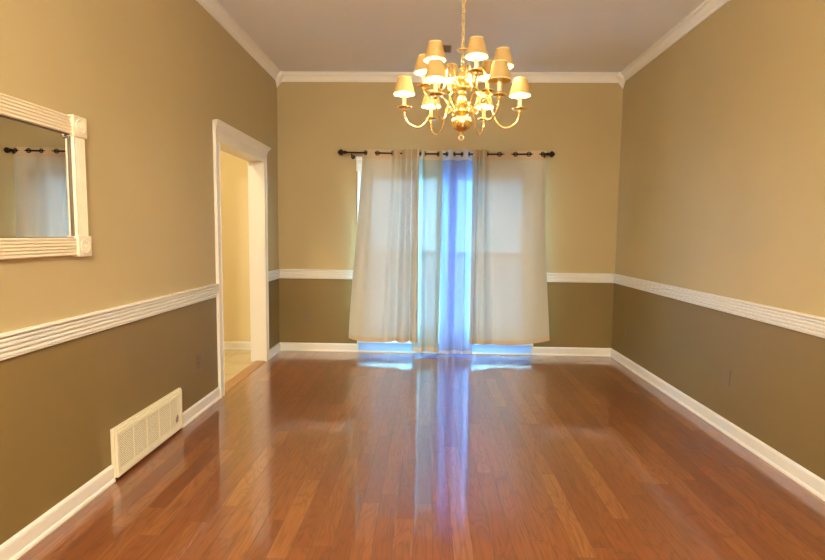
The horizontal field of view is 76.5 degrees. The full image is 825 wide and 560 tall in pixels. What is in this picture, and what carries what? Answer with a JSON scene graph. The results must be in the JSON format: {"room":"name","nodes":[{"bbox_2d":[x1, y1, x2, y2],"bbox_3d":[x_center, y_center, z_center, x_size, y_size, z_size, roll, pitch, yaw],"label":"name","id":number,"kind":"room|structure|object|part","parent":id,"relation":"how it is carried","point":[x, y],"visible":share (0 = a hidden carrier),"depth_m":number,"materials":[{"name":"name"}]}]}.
{"room":"dining room","nodes":[
{"label":"dining room","id":0,"kind":"room"},
{"bbox_2d":[0,0,279,544],"bbox_3d":[-1.629,-0.357,1.697,0.122,2.968,7.946,1,5,2],"label":"wall","id":1,"kind":"structure","parent":0,"point":[149,80],"depth_m":2.74,"materials":[{"name":"beige paint"}]},
{"bbox_2d":[0,93,91,259],"bbox_3d":[-1.543,-0.377,1.841,0.041,0.634,1.222,1,5,2],"label":"wall mirror","id":2,"kind":"object","parent":1,"relation":"attached to","point":[44,209],"visible":1,"depth_m":2.18,"materials":[{"name":"white paint"}]},
{"bbox_3d":[-1.547,-0.647,1.818,0.026,0.080,1.036,1,5,2],"label":"frame rail","id":3,"kind":"part","parent":2,"relation":"part of","materials":[{"name":"white paint"}]},
{"bbox_3d":[-1.553,-0.108,1.865,0.026,0.080,1.036,1,5,2],"label":"frame rail","id":4,"kind":"part","parent":2,"relation":"part of","materials":[{"name":"white paint"}]},
{"bbox_2d":[0,465,115,559],"bbox_3d":[-1.619,1.211,0.286,0.021,0.090,4.864,1,5,2],"label":"baseboard","id":5,"kind":"structure","parent":1,"relation":"attached to","point":[36,531],"depth_m":2.28,"materials":[{"name":"white paint"}]},
{"bbox_2d":[0,284,219,360],"bbox_3d":[-1.583,0.349,0.904,0.034,0.101,6.247,1,5,2],"label":"chair rail","id":6,"kind":"object","parent":1,"relation":"attached to","point":[22,341],"visible":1,"depth_m":2.50,"materials":[{"name":"white paint"}]},
{"bbox_2d":[110,388,182,477],"bbox_3d":[-1.526,0.867,3.068,0.039,0.260,0.742,1,5,2],"label":"air vent","id":7,"kind":"object","parent":1,"relation":"in","point":[137,436],"visible":1,"depth_m":2.97,"materials":[{"name":"white metal"}]},
{"bbox_2d":[196,351,200,368],"bbox_3d":[-1.520,0.572,3.722,0.008,0.115,0.070,1,5,2],"label":"wall outlet","id":8,"kind":"object","parent":1,"relation":"attached to","point":[198,355],"visible":1,"depth_m":3.71,"materials":[{"name":"brown plastic"}]},
{"bbox_2d":[182,387,220,427],"bbox_3d":[-1.516,0.907,3.769,0.021,0.090,0.635,1,5,2],"label":"baseboard","id":9,"kind":"structure","parent":1,"relation":"attached to","point":[198,408],"depth_m":3.74,"materials":[{"name":"white paint"}]},
{"bbox_2d":[196,0,279,79],"bbox_3d":[-1.520,-1.791,1.568,0.062,0.087,7.945,1,5,2],"label":"crown molding","id":10,"kind":"structure","parent":1,"relation":"attached to","point":[212,7],"depth_m":4.32,"materials":[{"name":"white paint"}]},
{"bbox_2d":[213,119,270,397],"bbox_3d":[-1.533,-0.192,4.623,0.201,2.128,1.314,1,5,2],"label":"door frame","id":11,"kind":"structure","parent":1,"relation":"in","point":[226,138],"depth_m":5.10,"materials":[{"name":"white paint"}]},
{"bbox_3d":[-1.493,-0.067,4.045,0.024,1.982,0.080,1,5,2],"label":"casing","id":12,"kind":"part","parent":11,"relation":"part of","materials":[{"name":"white paint"}]},
{"bbox_3d":[-1.605,-0.171,5.215,0.024,1.982,0.080,1,5,2],"label":"casing","id":13,"kind":"part","parent":11,"relation":"part of","materials":[{"name":"white paint"}]},
{"bbox_3d":[-1.458,-0.169,5.210,0.024,1.982,0.080,1,5,2],"label":"casing","id":14,"kind":"part","parent":11,"relation":"part of","materials":[{"name":"white paint"}]},
{"bbox_2d":[268,269,280,281],"bbox_3d":[-1.447,-0.051,5.486,0.034,0.101,0.442,1,5,2],"label":"chair rail","id":15,"kind":"object","parent":1,"relation":"attached to","point":[274,274],"visible":1,"depth_m":5.46,"materials":[{"name":"white paint"}]},
{"bbox_2d":[269,342,280,359],"bbox_3d":[-1.463,0.750,5.556,0.021,0.090,0.442,1,5,2],"label":"baseboard","id":16,"kind":"structure","parent":1,"relation":"attached to","point":[273,351],"depth_m":5.54,"materials":[{"name":"white paint"}]},
{"bbox_2d":[17,350,824,559],"bbox_3d":[-0.649,1.165,1.801,5.374,0.060,7.946,1,5,2],"label":"floor","id":17,"kind":"structure","parent":0,"point":[312,455],"depth_m":2.81,"materials":[{"name":"brown wood"}]},
{"bbox_2d":[220,82,622,347],"bbox_3d":[-0.562,-0.696,5.701,5.474,2.968,0.150,1,5,2],"label":"wall","id":18,"kind":"structure","parent":0,"point":[581,123],"depth_m":5.58,"materials":[{"name":"beige paint"}]},
{"bbox_2d":[275,71,282,86],"bbox_3d":[-1.395,-2.103,5.487,0.080,0.146,0.080,1,5,2],"label":"block","id":19,"kind":"object","parent":18,"relation":"attached to","point":[278,80],"visible":0.77,"depth_m":5.47,"materials":[{"name":"white paint"}]},
{"bbox_2d":[224,341,356,351],"bbox_3d":[-1.913,0.726,5.779,2.609,0.090,0.021,1,5,2],"label":"baseboard","id":20,"kind":"structure","parent":18,"relation":"attached to","point":[284,346],"depth_m":5.75,"materials":[{"name":"white paint"}]},
{"bbox_2d":[338,149,554,158],"bbox_3d":[0.348,-1.310,5.478,2.262,0.091,0.132,1,5,2],"label":"curtain rod","id":21,"kind":"object","parent":18,"relation":"attached to","point":[340,152],"visible":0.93,"depth_m":5.44,"materials":[{"name":"brown metal"}]},
{"bbox_2d":[349,148,418,342],"bbox_3d":[-0.304,-0.346,5.534,0.749,2.041,0.111,2,5,12],"label":"curtain","id":22,"kind":"object","parent":21,"relation":"hanging from","point":[384,293],"visible":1,"depth_m":5.53,"materials":[{"name":"beige fabric"}]},
{"bbox_2d":[412,150,442,352],"bbox_3d":[0.154,-0.287,5.539,0.299,2.134,0.094,1,5,2],"label":"curtain","id":23,"kind":"object","parent":21,"relation":"hanging from","point":[430,166],"visible":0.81,"depth_m":5.53,"materials":[{"name":"white fabric"}]},
{"bbox_3d":[0.346,-1.316,5.444,2.113,0.027,0.016,1,5,2],"label":"rod","id":24,"kind":"part","parent":21,"relation":"part of","materials":[{"name":"brown metal"}]},
{"bbox_2d":[439,150,472,353],"bbox_3d":[0.474,-0.277,5.530,0.355,2.143,0.090,1,5,2],"label":"curtain","id":25,"kind":"object","parent":21,"relation":"hanging from","point":[457,177],"visible":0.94,"depth_m":5.53,"materials":[{"name":"blue fabric"}]},
{"bbox_2d":[469,149,549,344],"bbox_3d":[1.045,-0.323,5.512,0.856,2.050,0.111,0,5,-7],"label":"curtain","id":26,"kind":"object","parent":21,"relation":"hanging from","point":[509,295],"visible":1,"depth_m":5.50,"materials":[{"name":"beige fabric"}]},
{"bbox_2d":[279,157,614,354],"bbox_3d":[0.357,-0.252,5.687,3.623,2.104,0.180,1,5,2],"label":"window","id":27,"kind":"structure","parent":18,"relation":"in","point":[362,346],"depth_m":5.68,"materials":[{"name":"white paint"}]},
{"bbox_3d":[-0.554,-0.248,5.652,0.085,1.827,0.024,1,5,2],"label":"casing","id":28,"kind":"part","parent":27,"relation":"part of","materials":[{"name":"white paint"}]},
{"bbox_3d":[-0.152,0.734,5.737,0.889,0.089,0.006,1,5,2],"label":"frosted panel","id":29,"kind":"part","parent":27,"relation":"part of","materials":[{"name":"glass"}]},
{"bbox_3d":[0.351,0.677,5.726,1.916,0.039,0.084,1,5,2],"label":"sill","id":30,"kind":"part","parent":27,"relation":"part of","materials":[{"name":"white paint"}]},
{"bbox_3d":[0.351,0.788,5.787,1.892,0.016,0.162,1,5,2],"label":"rail","id":31,"kind":"part","parent":27,"relation":"part of","materials":[{"name":"white paint"}]},
{"bbox_3d":[0.851,0.748,5.709,0.888,0.089,0.006,1,5,2],"label":"frosted panel","id":32,"kind":"part","parent":27,"relation":"part of","materials":[{"name":"glass"}]},
{"bbox_2d":[281,72,618,82],"bbox_3d":[0.376,-2.109,5.442,3.623,0.087,0.062,1,5,2],"label":"crown molding","id":33,"kind":"structure","parent":18,"relation":"attached to","point":[532,77],"depth_m":5.44,"materials":[{"name":"white paint"}]},
{"bbox_2d":[533,347,610,356],"bbox_3d":[1.731,0.777,5.675,0.847,0.090,0.021,1,5,2],"label":"baseboard","id":34,"kind":"structure","parent":18,"relation":"attached to","point":[549,351],"depth_m":5.67,"materials":[{"name":"white paint"}]},
{"bbox_2d":[617,72,624,88],"bbox_3d":[2.146,-2.053,5.386,0.080,0.146,0.080,1,5,2],"label":"block","id":35,"kind":"object","parent":18,"relation":"attached to","point":[620,77],"visible":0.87,"depth_m":5.38,"materials":[{"name":"white paint"}]},
{"bbox_2d":[217,0,704,72],"bbox_3d":[-0.589,-1.871,1.534,5.624,0.100,8.246,1,5,2],"label":"ceiling","id":36,"kind":"structure","parent":0,"point":[295,35],"depth_m":4.28,"materials":[{"name":"paint"}]},
{"bbox_2d":[443,45,451,52],"bbox_3d":[0.311,-2.086,4.719,0.080,0.007,0.190,1,5,2],"label":"ceiling vent","id":37,"kind":"object","parent":36,"relation":"in","point":[447,48],"visible":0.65,"depth_m":4.71,"materials":[{"name":"beige metal"}]},
{"bbox_2d":[394,0,530,140],"bbox_3d":[0.276,-1.346,2.847,0.777,1.154,0.695,1,5,2],"label":"chandelier","id":38,"kind":"object","parent":36,"relation":"hanging from","point":[429,65],"visible":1,"depth_m":2.83,"materials":[{"name":"gold metal"}]},
{"bbox_3d":[-0.045,-1.065,2.870,0.116,0.086,0.116,1,5,0],"label":"lamp shade","id":39,"kind":"part","parent":38,"relation":"part of","materials":[{"name":"beige paper"}]},
{"bbox_3d":[-0.045,-1.023,2.873,0.118,0.006,0.118,1,5,0],"label":"shade trim","id":40,"kind":"part","parent":38,"relation":"part of","materials":[{"name":"white fabric"}]},
{"bbox_3d":[0.067,-1.203,2.922,0.116,0.086,0.116,2,5,17],"label":"lamp shade","id":41,"kind":"part","parent":38,"relation":"part of","materials":[{"name":"beige fabric"}]},
{"bbox_3d":[0.091,-0.925,2.883,0.302,0.171,0.028,1,5,0],"label":"arm","id":42,"kind":"part","parent":38,"relation":"part of","materials":[{"name":"gold metal"}]},
{"bbox_3d":[0.112,-1.045,3.149,0.118,0.006,0.118,-2,6,-30],"label":"shade trim","id":43,"kind":"part","parent":38,"relation":"part of","materials":[{"name":"white fabric"}]},
{"bbox_3d":[0.113,-1.088,3.145,0.116,0.086,0.116,-2,6,-30],"label":"lamp shade","id":44,"kind":"part","parent":38,"relation":"part of","materials":[{"name":"beige paper"}]},
{"bbox_3d":[0.116,-1.141,2.715,0.118,0.006,0.118,-4,7,-43],"label":"shade trim","id":45,"kind":"part","parent":38,"relation":"part of","materials":[{"name":"white fabric"}]},
{"bbox_3d":[0.117,-1.184,2.712,0.116,0.086,0.116,-4,7,-43],"label":"lamp shade","id":46,"kind":"part","parent":38,"relation":"part of","materials":[{"name":"beige fabric"}]},
{"bbox_3d":[0.116,-1.040,2.596,0.116,0.086,0.116,4,6,30],"label":"lamp shade","id":47,"kind":"part","parent":38,"relation":"part of","materials":[{"name":"beige fabric"}]},
{"bbox_3d":[0.115,-0.997,2.600,0.118,0.006,0.118,4,6,30],"label":"shade trim","id":48,"kind":"part","parent":38,"relation":"part of","materials":[{"name":"white fabric"}]},
{"bbox_3d":[0.150,-1.086,2.907,0.204,0.153,0.028,2,5,17],"label":"arm","id":49,"kind":"part","parent":38,"relation":"part of","materials":[{"name":"gold metal"}]},
{"bbox_3d":[0.180,-0.938,3.039,0.028,0.171,0.302,-2,6,-30],"label":"arm","id":50,"kind":"part","parent":38,"relation":"part of","materials":[{"name":"gold metal"}]},
{"bbox_3d":[0.182,-0.911,2.727,0.028,0.171,0.302,4,6,29],"label":"arm","id":51,"kind":"part","parent":38,"relation":"part of","materials":[{"name":"gold metal"}]},
{"bbox_3d":[0.179,-1.075,2.782,0.204,0.153,0.028,-4,7,-43],"label":"arm","id":52,"kind":"part","parent":38,"relation":"part of","materials":[{"name":"gold metal"}]},
{"bbox_3d":[0.225,-1.214,3.070,0.116,0.086,0.116,-1,5,-13],"label":"lamp shade","id":53,"kind":"part","parent":38,"relation":"part of","materials":[{"name":"beige paper"}]},
{"bbox_3d":[0.244,-1.092,2.995,0.028,0.153,0.204,-1,5,-13],"label":"arm","id":54,"kind":"part","parent":38,"relation":"part of","materials":[{"name":"gold metal"}]},
{"bbox_3d":[0.279,-1.578,2.826,0.015,0.623,0.015,2,5,18],"label":"chain","id":55,"kind":"part","parent":38,"relation":"part of","materials":[{"name":"gold metal"}]},
{"bbox_3d":[0.303,-1.070,2.745,0.028,0.153,0.204,-1,5,-13],"label":"arm","id":56,"kind":"part","parent":38,"relation":"part of","materials":[{"name":"gold metal"}]},
{"bbox_3d":[0.325,-1.176,2.650,0.116,0.086,0.116,-1,5,-13],"label":"lamp shade","id":57,"kind":"part","parent":38,"relation":"part of","materials":[{"name":"beige fabric"}]},
{"bbox_3d":[0.361,-0.936,3.040,0.028,0.171,0.302,4,6,29],"label":"arm","id":58,"kind":"part","parent":38,"relation":"part of","materials":[{"name":"gold metal"}]},
{"bbox_3d":[0.324,-1.133,2.653,0.118,0.006,0.118,-1,5,-13],"label":"shade trim","id":59,"kind":"part","parent":38,"relation":"part of","materials":[{"name":"white fabric"}]},
{"bbox_3d":[0.367,-1.088,2.958,0.204,0.153,0.028,-4,7,-43],"label":"arm","id":60,"kind":"part","parent":38,"relation":"part of","materials":[{"name":"gold metal"}]},
{"bbox_3d":[0.363,-0.909,2.728,0.028,0.171,0.302,-2,6,-30],"label":"arm","id":61,"kind":"part","parent":38,"relation":"part of","materials":[{"name":"gold metal"}]},
{"bbox_3d":[0.431,-1.084,3.147,0.116,0.086,0.116,4,6,30],"label":"lamp shade","id":62,"kind":"part","parent":38,"relation":"part of","materials":[{"name":"beige paper"}]},
{"bbox_3d":[0.433,-1.207,3.008,0.116,0.086,0.116,-4,7,-43],"label":"lamp shade","id":63,"kind":"part","parent":38,"relation":"part of","materials":[{"name":"beige fabric"}]},
{"bbox_3d":[0.397,-1.077,2.833,0.204,0.153,0.028,2,5,17],"label":"arm","id":64,"kind":"part","parent":38,"relation":"part of","materials":[{"name":"gold metal"}]},
{"bbox_3d":[0.452,-0.922,2.885,0.302,0.171,0.028,1,5,0],"label":"arm","id":65,"kind":"part","parent":38,"relation":"part of","materials":[{"name":"gold metal"}]},
{"bbox_3d":[0.434,-1.036,2.598,0.116,0.086,0.116,-2,6,-30],"label":"lamp shade","id":66,"kind":"part","parent":38,"relation":"part of","materials":[{"name":"beige paper"}]},
{"bbox_3d":[0.433,-0.993,2.602,0.118,0.006,0.118,-2,6,-30],"label":"shade trim","id":67,"kind":"part","parent":38,"relation":"part of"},
{"bbox_3d":[0.482,-1.188,2.798,0.116,0.086,0.116,2,5,17],"label":"lamp shade","id":68,"kind":"part","parent":38,"relation":"part of","materials":[{"name":"beige fabric"}]},
{"bbox_3d":[0.591,-1.016,2.877,0.118,0.006,0.118,1,5,0],"label":"shade trim","id":69,"kind":"part","parent":38,"relation":"part of","materials":[{"name":"white fabric"}]},
{"bbox_3d":[0.591,-1.058,2.874,0.116,0.086,0.116,1,5,0],"label":"lamp shade","id":70,"kind":"part","parent":38,"relation":"part of","materials":[{"name":"beige paper"}]},
{"bbox_2d":[611,0,824,479],"bbox_3d":[2.129,-0.304,1.590,0.150,2.968,7.946,1,5,2],"label":"wall","id":71,"kind":"structure","parent":0,"point":[721,192],"depth_m":3.42,"materials":[{"name":"beige paint"}]},
{"bbox_2d":[621,0,729,81],"bbox_3d":[2.039,-1.741,1.467,0.062,0.087,7.945,1,5,2],"label":"crown molding","id":72,"kind":"structure","parent":71,"relation":"attached to","point":[707,8],"depth_m":4.22,"materials":[{"name":"white paint"}]},
{"bbox_2d":[610,348,824,500],"bbox_3d":[2.026,1.128,1.718,0.021,0.090,7.945,1,5,2],"label":"baseboard","id":73,"kind":"structure","parent":71,"relation":"attached to","point":[796,472],"depth_m":3.34,"materials":[{"name":"white paint"}]},
{"bbox_2d":[613,274,824,337],"bbox_3d":[2.029,0.326,1.648,0.034,0.101,7.945,1,5,2],"label":"chair rail","id":74,"kind":"object","parent":71,"relation":"attached to","point":[814,325],"visible":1,"depth_m":3.34,"materials":[{"name":"white paint"}]},
{"bbox_2d":[723,367,730,386],"bbox_3d":[2.091,0.646,3.481,0.005,0.115,0.070,1,5,2],"label":"wall outlet","id":75,"kind":"object","parent":71,"relation":"attached to","point":[726,380],"visible":1,"depth_m":3.48,"materials":[{"name":"beige plastic"}]}
]}

